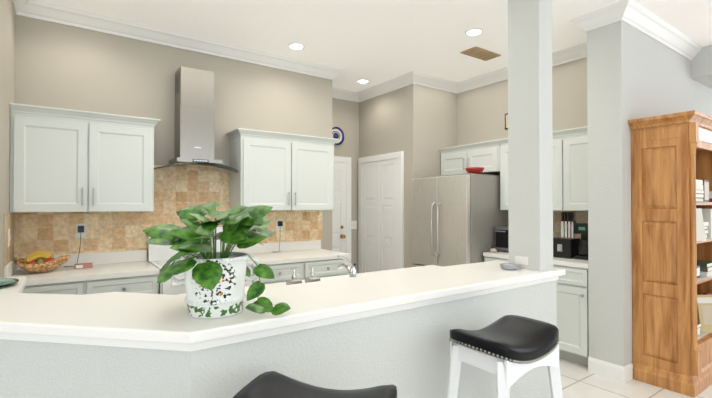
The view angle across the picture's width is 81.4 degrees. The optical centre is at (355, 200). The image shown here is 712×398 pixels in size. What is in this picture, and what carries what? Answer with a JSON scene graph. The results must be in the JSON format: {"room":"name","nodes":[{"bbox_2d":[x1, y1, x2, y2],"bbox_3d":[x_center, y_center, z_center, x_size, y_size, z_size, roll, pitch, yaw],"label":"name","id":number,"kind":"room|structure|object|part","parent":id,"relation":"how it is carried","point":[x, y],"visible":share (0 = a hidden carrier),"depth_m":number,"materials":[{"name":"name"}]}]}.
{"room":"kitchen","nodes":[
{"label":"kitchen","id":0,"kind":"room"},
{"bbox_2d":[0,0,14,277],"bbox_3d":[-2.471,-0.067,2.804,0.160,3.050,0.990,0,-1,-35],"label":"wall","id":1,"kind":"structure","parent":0,"point":[7,54],"depth_m":2.77,"materials":[{"name":"beige paint"}]},
{"bbox_2d":[3,213,13,267],"bbox_3d":[-2.496,0.263,2.980,0.006,0.355,0.653,0,-1,-35],"label":"wall tiles","id":2,"kind":"structure","parent":1,"relation":"attached to","point":[8,254],"depth_m":2.90,"materials":[{"name":"tile"}]},
{"bbox_2d":[8,229,10,246],"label":"outlet","id":3,"kind":"object","parent":2,"relation":"attached to","point":[9,236],"depth_m":2.90,"materials":[{"name":"white plastic"}]},
{"bbox_2d":[12,0,31,15],"bbox_3d":[-2.287,-1.535,2.785,0.100,0.115,1.020,0,-1,-35],"label":"crown molding","id":4,"kind":"structure","parent":1,"relation":"attached to","point":[19,5],"depth_m":3.24,"materials":[{"name":"white"}]},
{"bbox_2d":[15,15,331,261],"bbox_3d":[-1.802,-0.049,4.411,3.110,3.050,0.860,0,-1,-35],"label":"wall","id":5,"kind":"structure","parent":0,"point":[58,65],"depth_m":3.85,"materials":[{"name":"beige paint"}]},
{"bbox_2d":[10,103,160,212],"bbox_3d":[-2.176,-0.304,3.391,0.992,0.788,0.374,0,-1,-35],"label":"upper cabinet","id":6,"kind":"object","parent":5,"relation":"attached to","point":[65,160],"visible":1,"depth_m":3.22,"materials":[{"name":"white paint"}]},
{"bbox_2d":[14,165,321,260],"bbox_3d":[-1.543,0.112,4.062,2.810,0.880,0.006,0,-1,-35],"label":"wall tile","id":7,"kind":"structure","parent":5,"relation":"attached to","point":[175,190],"depth_m":3.79,"materials":[{"name":"tile"}]},
{"bbox_2d":[76,224,85,262],"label":"outlet","id":8,"kind":"object","parent":7,"relation":"attached to","point":[80,231],"depth_m":3.48,"materials":[{"name":"white plastic"}]},
{"bbox_2d":[276,219,282,230],"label":"outlet","id":9,"kind":"object","parent":7,"relation":"attached to","point":[279,223],"depth_m":4.53,"materials":[{"name":"white plastic"}]},
{"bbox_2d":[15,0,342,79],"bbox_3d":[-1.418,-1.520,4.111,3.050,0.115,0.100,0,-1,-35],"label":"crown molding","id":10,"kind":"structure","parent":5,"relation":"attached to","point":[41,10],"depth_m":3.87,"materials":[{"name":"white"}]},
{"bbox_2d":[154,66,239,174],"bbox_3d":[-1.456,-0.747,3.819,0.748,0.948,0.502,0,-1,-35],"label":"range hood","id":11,"kind":"object","parent":5,"relation":"attached to","point":[194,132],"visible":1,"depth_m":3.82,"materials":[{"name":"silver metal"}]},
{"bbox_3d":[-1.456,-0.304,3.814,0.748,0.063,0.502,0,-1,-35],"label":"glass","id":12,"kind":"part","parent":11,"relation":"part of","materials":[{"name":"white"}]},
{"bbox_2d":[226,128,338,210],"bbox_3d":[-0.754,-0.293,4.397,1.148,0.788,0.374,0,-1,-35],"label":"upper cabinet","id":13,"kind":"object","parent":5,"relation":"attached to","point":[278,171],"visible":0.98,"depth_m":4.22,"materials":[{"name":"white paint"}]},
{"bbox_2d":[332,98,358,272],"bbox_3d":[-0.368,-0.033,5.855,0.900,3.050,0.160,0,-1,-35],"label":"wall","id":14,"kind":"structure","parent":0,"point":[345,116],"depth_m":5.98,"materials":[{"name":"beige paint"}]},
{"bbox_2d":[332,126,343,145],"bbox_3d":[-0.280,-0.908,5.810,0.270,0.270,0.025,0,-1,-35],"label":"wall plate","id":15,"kind":"object","parent":14,"relation":"attached to","point":[337,132],"visible":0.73,"depth_m":5.83,"materials":[{"name":"blue ceramic"}]},
{"bbox_2d":[332,156,350,274],"bbox_3d":[-0.356,0.433,5.693,0.733,2.115,0.110,0,-1,-35],"label":"door","id":16,"kind":"structure","parent":14,"relation":"attached to","point":[341,226],"depth_m":5.84,"materials":[{"name":"white wood"}]},
{"bbox_2d":[332,88,355,101],"bbox_3d":[-0.337,-1.502,5.734,0.790,0.115,0.100,0,-1,-35],"label":"crown molding","id":17,"kind":"structure","parent":14,"relation":"attached to","point":[337,93],"depth_m":5.85,"materials":[{"name":"white paint"}]},
{"bbox_2d":[351,221,356,228],"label":"light switch","id":18,"kind":"object","parent":14,"relation":"attached to","point":[353,223],"depth_m":5.99,"materials":[{"name":"white plastic"}]},
{"bbox_2d":[39,0,711,91],"bbox_3d":[0.537,-1.636,2.433,12.000,0.080,9.500,0,-1,-35],"label":"ceiling","id":19,"kind":"structure","parent":0,"point":[374,42],"depth_m":3.75,"materials":[{"name":"white paint"}]},
{"bbox_2d":[288,43,304,49],"bbox_3d":[-0.607,-1.583,4.220,0.169,0.026,0.169,1,-1,-44],"label":"recessed light","id":20,"kind":"object","parent":19,"relation":"in","point":[296,46],"depth_m":4.21,"materials":[{"name":"white"}]},
{"bbox_2d":[357,79,368,83],"bbox_3d":[0.092,-1.570,5.414,0.169,0.026,0.169,1,-1,-41],"label":"recessed light","id":21,"kind":"object","parent":19,"relation":"in","point":[362,81],"depth_m":5.40,"materials":[{"name":"white"}]},
{"bbox_2d":[465,28,483,35],"bbox_3d":[1.107,-1.587,3.878,0.169,0.026,0.169,0,-1,31],"label":"recessed light","id":22,"kind":"object","parent":19,"relation":"in","point":[476,31],"depth_m":3.87,"materials":[{"name":"white"}]},
{"bbox_2d":[461,46,500,60],"bbox_3d":[1.335,-1.565,4.419,0.420,0.018,0.200,0,-1,-35],"label":"air vent","id":23,"kind":"object","parent":19,"relation":"in","point":[480,53],"depth_m":4.39,"materials":[{"name":"brown"}]},
{"bbox_2d":[691,45,711,88],"bbox_3d":[4.598,-1.418,4.915,2.500,0.300,0.299,0,-1,-35],"label":"soffit","id":24,"kind":"structure","parent":19,"relation":"attached to","point":[701,67],"depth_m":4.25,"materials":[{"name":"grey paint"}]},
{"bbox_2d":[359,84,456,267],"bbox_3d":[0.724,-0.032,5.924,0.960,3.050,1.310,0,-1,-35],"label":"wall","id":25,"kind":"structure","parent":0,"point":[416,124],"depth_m":5.34,"materials":[{"name":"beige paint"}]},
{"bbox_2d":[358,151,403,272],"bbox_3d":[0.313,0.432,5.615,0.060,2.115,0.940,0,-1,-35],"label":"door","id":26,"kind":"structure","parent":25,"relation":"attached to","point":[380,212],"depth_m":5.58,"materials":[{"name":"white wood"}]},
{"bbox_2d":[356,71,419,101],"bbox_3d":[0.366,-1.504,5.528,0.100,0.115,1.250,0,-1,-35],"label":"crown molding","id":27,"kind":"structure","parent":25,"relation":"attached to","point":[413,77],"depth_m":5.42,"materials":[{"name":"white paint"}]},
{"bbox_2d":[417,73,455,91],"bbox_3d":[1.029,-1.507,5.293,0.690,0.115,0.100,0,-1,-35],"label":"crown molding","id":28,"kind":"structure","parent":25,"relation":"attached to","point":[426,80],"depth_m":5.30,"materials":[{"name":"white"}]},
{"bbox_2d":[457,57,586,174],"bbox_3d":[2.007,-0.044,4.804,0.160,3.050,2.000,0,-1,-35],"label":"wall","id":29,"kind":"structure","parent":0,"point":[482,111],"depth_m":5.00,"materials":[{"name":"beige paint"}]},
{"bbox_2d":[438,140,499,174],"bbox_3d":[1.470,-0.503,5.102,0.374,0.353,0.892,0,-1,-35],"label":"upper cabinet","id":30,"kind":"object","parent":29,"relation":"attached to","point":[459,159],"visible":0.69,"depth_m":4.97,"materials":[{"name":"white paint"}]},
{"bbox_2d":[505,113,507,129],"bbox_3d":[1.823,-0.948,4.920,0.016,0.190,0.115,0,-1,-35],"label":"picture frame","id":31,"kind":"object","parent":29,"relation":"attached to","point":[506,121],"visible":0.36,"depth_m":4.94,"materials":[{"name":"black plastic"}]},
{"bbox_2d":[452,44,586,93],"bbox_3d":[1.901,-1.513,4.746,0.100,0.115,2.000,0,-1,-35],"label":"crown molding","id":32,"kind":"structure","parent":29,"relation":"attached to","point":[579,51],"depth_m":4.94,"materials":[{"name":"white"}]},
{"bbox_2d":[498,126,587,210],"bbox_3d":[2.046,-0.294,4.287,0.374,0.788,1.095,0,-1,-35],"label":"upper cabinet","id":33,"kind":"object","parent":29,"relation":"attached to","point":[570,169],"visible":0.31,"depth_m":4.01,"materials":[{"name":"white paint"}]},
{"bbox_2d":[553,211,587,239],"bbox_3d":[2.199,0.278,4.386,0.006,0.355,1.100,0,-1,-35],"label":"wall tiles","id":34,"kind":"structure","parent":29,"relation":"attached to","point":[580,216],"depth_m":4.35,"materials":[{"name":"tile"}]},
{"bbox_2d":[561,212,575,237],"bbox_3d":[2.219,0.285,4.328,0.028,0.330,0.144,0,-1,-35],"label":"knives","id":35,"kind":"object","parent":34,"relation":"attached to","point":[570,222],"visible":0.75,"depth_m":4.32,"materials":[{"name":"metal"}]},
{"bbox_2d":[559,358,711,397],"bbox_3d":[0.537,1.484,2.398,12.000,0.060,9.500,0,-1,-35],"label":"floor","id":36,"kind":"structure","parent":0,"point":[578,380],"depth_m":3.24,"materials":[{"name":"tile"}]},
{"bbox_2d":[4,250,158,294],"bbox_3d":[-2.117,0.953,3.250,0.943,1.020,0.648,0,-1,-35],"label":"base cabinet","id":37,"kind":"object","parent":36,"relation":"on","point":[135,271],"visible":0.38,"depth_m":3.16,"materials":[{"name":"white paint"}]},
{"bbox_2d":[13,250,70,272],"bbox_3d":[-2.378,0.462,3.138,0.356,0.159,0.274,0,-1,-35],"label":"fruit bowl","id":38,"kind":"object","parent":37,"relation":"on","point":[40,261],"visible":1,"depth_m":3.12,"materials":[{"name":"brown wicker"}]},
{"bbox_2d":[74,263,92,268],"bbox_3d":[-2.201,0.526,3.343,0.120,0.035,0.071,0,-1,-35],"label":"box","id":39,"kind":"object","parent":37,"relation":"on","point":[82,265],"visible":1,"depth_m":3.31,"materials":[{"name":"red"}]},
{"bbox_2d":[148,226,252,294],"bbox_3d":[-1.393,0.861,3.711,0.754,1.215,0.698,0,-1,-35],"label":"range","id":40,"kind":"object","parent":36,"relation":"on","point":[159,256],"visible":0.02,"depth_m":3.72,"materials":[{"name":"white metal"}]},
{"bbox_2d":[0,276,558,397],"bbox_3d":[-0.527,0.963,2.350,3.278,0.980,1.658,0,-1,-35],"label":"wall","id":41,"kind":"structure","parent":36,"relation":"on","point":[404,350],"depth_m":1.60,"materials":[{"name":"grey paint"}]},
{"bbox_2d":[0,260,565,343],"bbox_3d":[-0.503,0.453,2.364,3.350,0.040,1.668,0,-1,-35],"label":"countertop","id":42,"kind":"structure","parent":41,"relation":"on","point":[147,317],"depth_m":1.61,"materials":[{"name":"white stone"}]},
{"bbox_2d":[0,278,18,286],"bbox_3d":[-1.842,0.418,2.049,0.270,0.022,0.270,0,-1,-35],"label":"glass dish","id":43,"kind":"object","parent":42,"relation":"on","point":[4,282],"visible":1,"depth_m":2.13,"materials":[{"name":"teal glass"}]},
{"bbox_2d":[142,202,290,318],"bbox_3d":[-0.536,0.214,1.578,0.493,0.420,0.488,0,-1,-35],"label":"potted plant","id":44,"kind":"object","parent":42,"relation":"on","point":[214,281],"visible":1,"depth_m":1.51,"materials":[{"name":"plant"}]},
{"bbox_2d":[500,263,518,269],"bbox_3d":[0.977,0.420,2.636,0.116,0.030,0.116,0,-1,-35],"label":"glass dish","id":45,"kind":"object","parent":42,"relation":"on","point":[508,266],"visible":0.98,"depth_m":2.60,"materials":[{"name":"clear glass"}]},
{"bbox_2d":[508,0,552,270],"bbox_3d":[1.133,-0.578,2.696,0.150,2.030,0.220,0,-1,-35],"label":"partition column","id":46,"kind":"structure","parent":42,"relation":"on","point":[530,176],"depth_m":2.63,"materials":[{"name":"grey paint"}]},
{"bbox_2d":[515,256,527,264],"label":"outlet","id":47,"kind":"object","parent":46,"relation":"attached to","point":[518,259],"depth_m":2.65,"materials":[{"name":"white plastic"}]},
{"bbox_2d":[232,240,349,283],"bbox_3d":[-0.668,0.965,4.276,1.067,1.020,0.648,0,-1,-35],"label":"base cabinet","id":48,"kind":"object","parent":36,"relation":"on","point":[300,258],"visible":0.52,"depth_m":4.19,"materials":[{"name":"white paint"}]},
{"bbox_2d":[178,265,441,295],"bbox_3d":[0.002,0.997,2.674,2.040,0.920,0.651,0,-1,-35],"label":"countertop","id":49,"kind":"structure","parent":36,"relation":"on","point":[358,274],"depth_m":3.04,"materials":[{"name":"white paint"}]},
{"bbox_2d":[286,267,319,284],"bbox_3d":[-0.293,0.455,2.301,0.181,0.155,0.068,0,-1,-35],"label":"soap dispenser","id":50,"kind":"object","parent":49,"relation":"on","point":[311,278],"visible":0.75,"depth_m":2.28,"materials":[{"name":"silver metal"}]},
{"bbox_2d":[337,255,356,277],"bbox_3d":[-0.096,0.425,2.526,0.155,0.219,0.227,0,-1,-35],"label":"faucet","id":51,"kind":"object","parent":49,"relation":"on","point":[352,271],"visible":0.69,"depth_m":2.47,"materials":[{"name":"silver metal"}]},
{"bbox_2d":[233,371,396,397],"bbox_3d":[-0.116,1.002,1.206,0.532,0.880,0.392,0,-1,15],"label":"stool","id":52,"kind":"object","parent":36,"relation":"on","point":[271,384],"visible":1,"depth_m":1.27,"materials":[{"name":"black leather"}]},
{"bbox_2d":[412,173,508,266],"bbox_3d":[1.232,0.594,4.923,0.879,1.775,0.846,0,-1,-35],"label":"fridge","id":53,"kind":"object","parent":36,"relation":"on","point":[487,215],"depth_m":4.60,"materials":[{"name":"silver metal"}]},
{"bbox_3d":[0.903,0.450,4.691,0.071,0.878,0.704,0,-1,-35],"label":"fridge handle","id":54,"kind":"part","parent":53,"relation":"part of","materials":[{"name":"silver metal"}]},
{"bbox_3d":[0.951,0.572,4.724,0.063,1.695,0.846,0,-1,-35],"label":"fridge door","id":55,"kind":"part","parent":53,"relation":"part of","materials":[{"name":"silver metal"}]},
{"bbox_2d":[465,167,483,173],"bbox_3d":[1.332,-0.332,4.636,0.210,0.070,0.210,0,-1,-35],"label":"bowl","id":56,"kind":"object","parent":53,"relation":"on","point":[476,170],"visible":0.94,"depth_m":4.56,"materials":[{"name":"red ceramic"}]},
{"bbox_2d":[447,315,562,397],"bbox_3d":[0.671,1.010,1.868,0.532,0.880,0.392,0,-1,-35],"label":"stool","id":57,"kind":"object","parent":36,"relation":"on","point":[508,351],"visible":1,"depth_m":1.79,"materials":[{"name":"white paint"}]},
{"bbox_2d":[483,251,588,365],"bbox_3d":[1.934,0.964,4.193,0.648,1.020,1.095,0,-1,-35],"label":"base cabinet","id":58,"kind":"object","parent":36,"relation":"on","point":[572,306],"visible":0.29,"depth_m":3.70,"materials":[{"name":"white paint"}]},
{"bbox_2d":[495,226,508,250],"bbox_3d":[1.727,0.422,4.561,0.372,0.270,0.235,0,-1,-35],"label":"toaster oven","id":59,"kind":"object","parent":58,"relation":"on","point":[502,238],"visible":0.38,"depth_m":4.49,"materials":[{"name":"grey metal"}]},
{"bbox_2d":[553,237,579,258],"bbox_3d":[2.048,0.459,4.062,0.183,0.186,0.210,0,-1,-35],"label":"toaster","id":60,"kind":"object","parent":58,"relation":"on","point":[564,247],"visible":0.9,"depth_m":3.99,"materials":[{"name":"black plastic"}]},
{"bbox_2d":[574,223,587,259],"bbox_3d":[2.189,0.380,3.918,0.202,0.340,0.150,0,-1,-35],"label":"coffee maker","id":61,"kind":"object","parent":58,"relation":"on","point":[581,229],"visible":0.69,"depth_m":3.87,"materials":[{"name":"black plastic"}]},
{"bbox_2d":[628,110,711,397],"bbox_3d":[2.849,0.402,3.558,1.159,2.130,0.454,0,-1,-35],"label":"bookcase","id":62,"kind":"object","parent":36,"relation":"on","point":[671,179],"visible":0.98,"depth_m":3.28,"materials":[{"name":"brown wood"}]},
{"bbox_2d":[587,21,711,366],"bbox_3d":[3.768,-0.046,4.661,4.130,3.050,0.270,0,-1,-35],"label":"wall","id":63,"kind":"structure","parent":0,"point":[633,73],"depth_m":3.48,"materials":[{"name":"grey paint"}]},
{"bbox_2d":[570,13,607,43],"bbox_3d":[2.152,-1.524,3.759,0.630,0.115,0.100,0,-1,-35],"label":"crown molding","id":64,"kind":"structure","parent":63,"relation":"attached to","point":[585,22],"depth_m":3.54,"materials":[{"name":"white"}]},
{"bbox_2d":[588,357,632,382],"bbox_3d":[1.446,1.413,4.320,0.336,0.125,2.456,0,-1,-35],"label":"baseboard","id":65,"kind":"structure","parent":63,"relation":"attached to","point":[622,374],"depth_m":3.41,"materials":[{"name":"white"}]},
{"bbox_2d":[612,0,701,60],"bbox_3d":[2.814,-1.524,3.775,1.730,0.115,0.100,0,-1,-35],"label":"crown molding","id":66,"kind":"structure","parent":63,"relation":"attached to","point":[635,15],"depth_m":3.63,"materials":[{"name":"white wood"}]}
]}

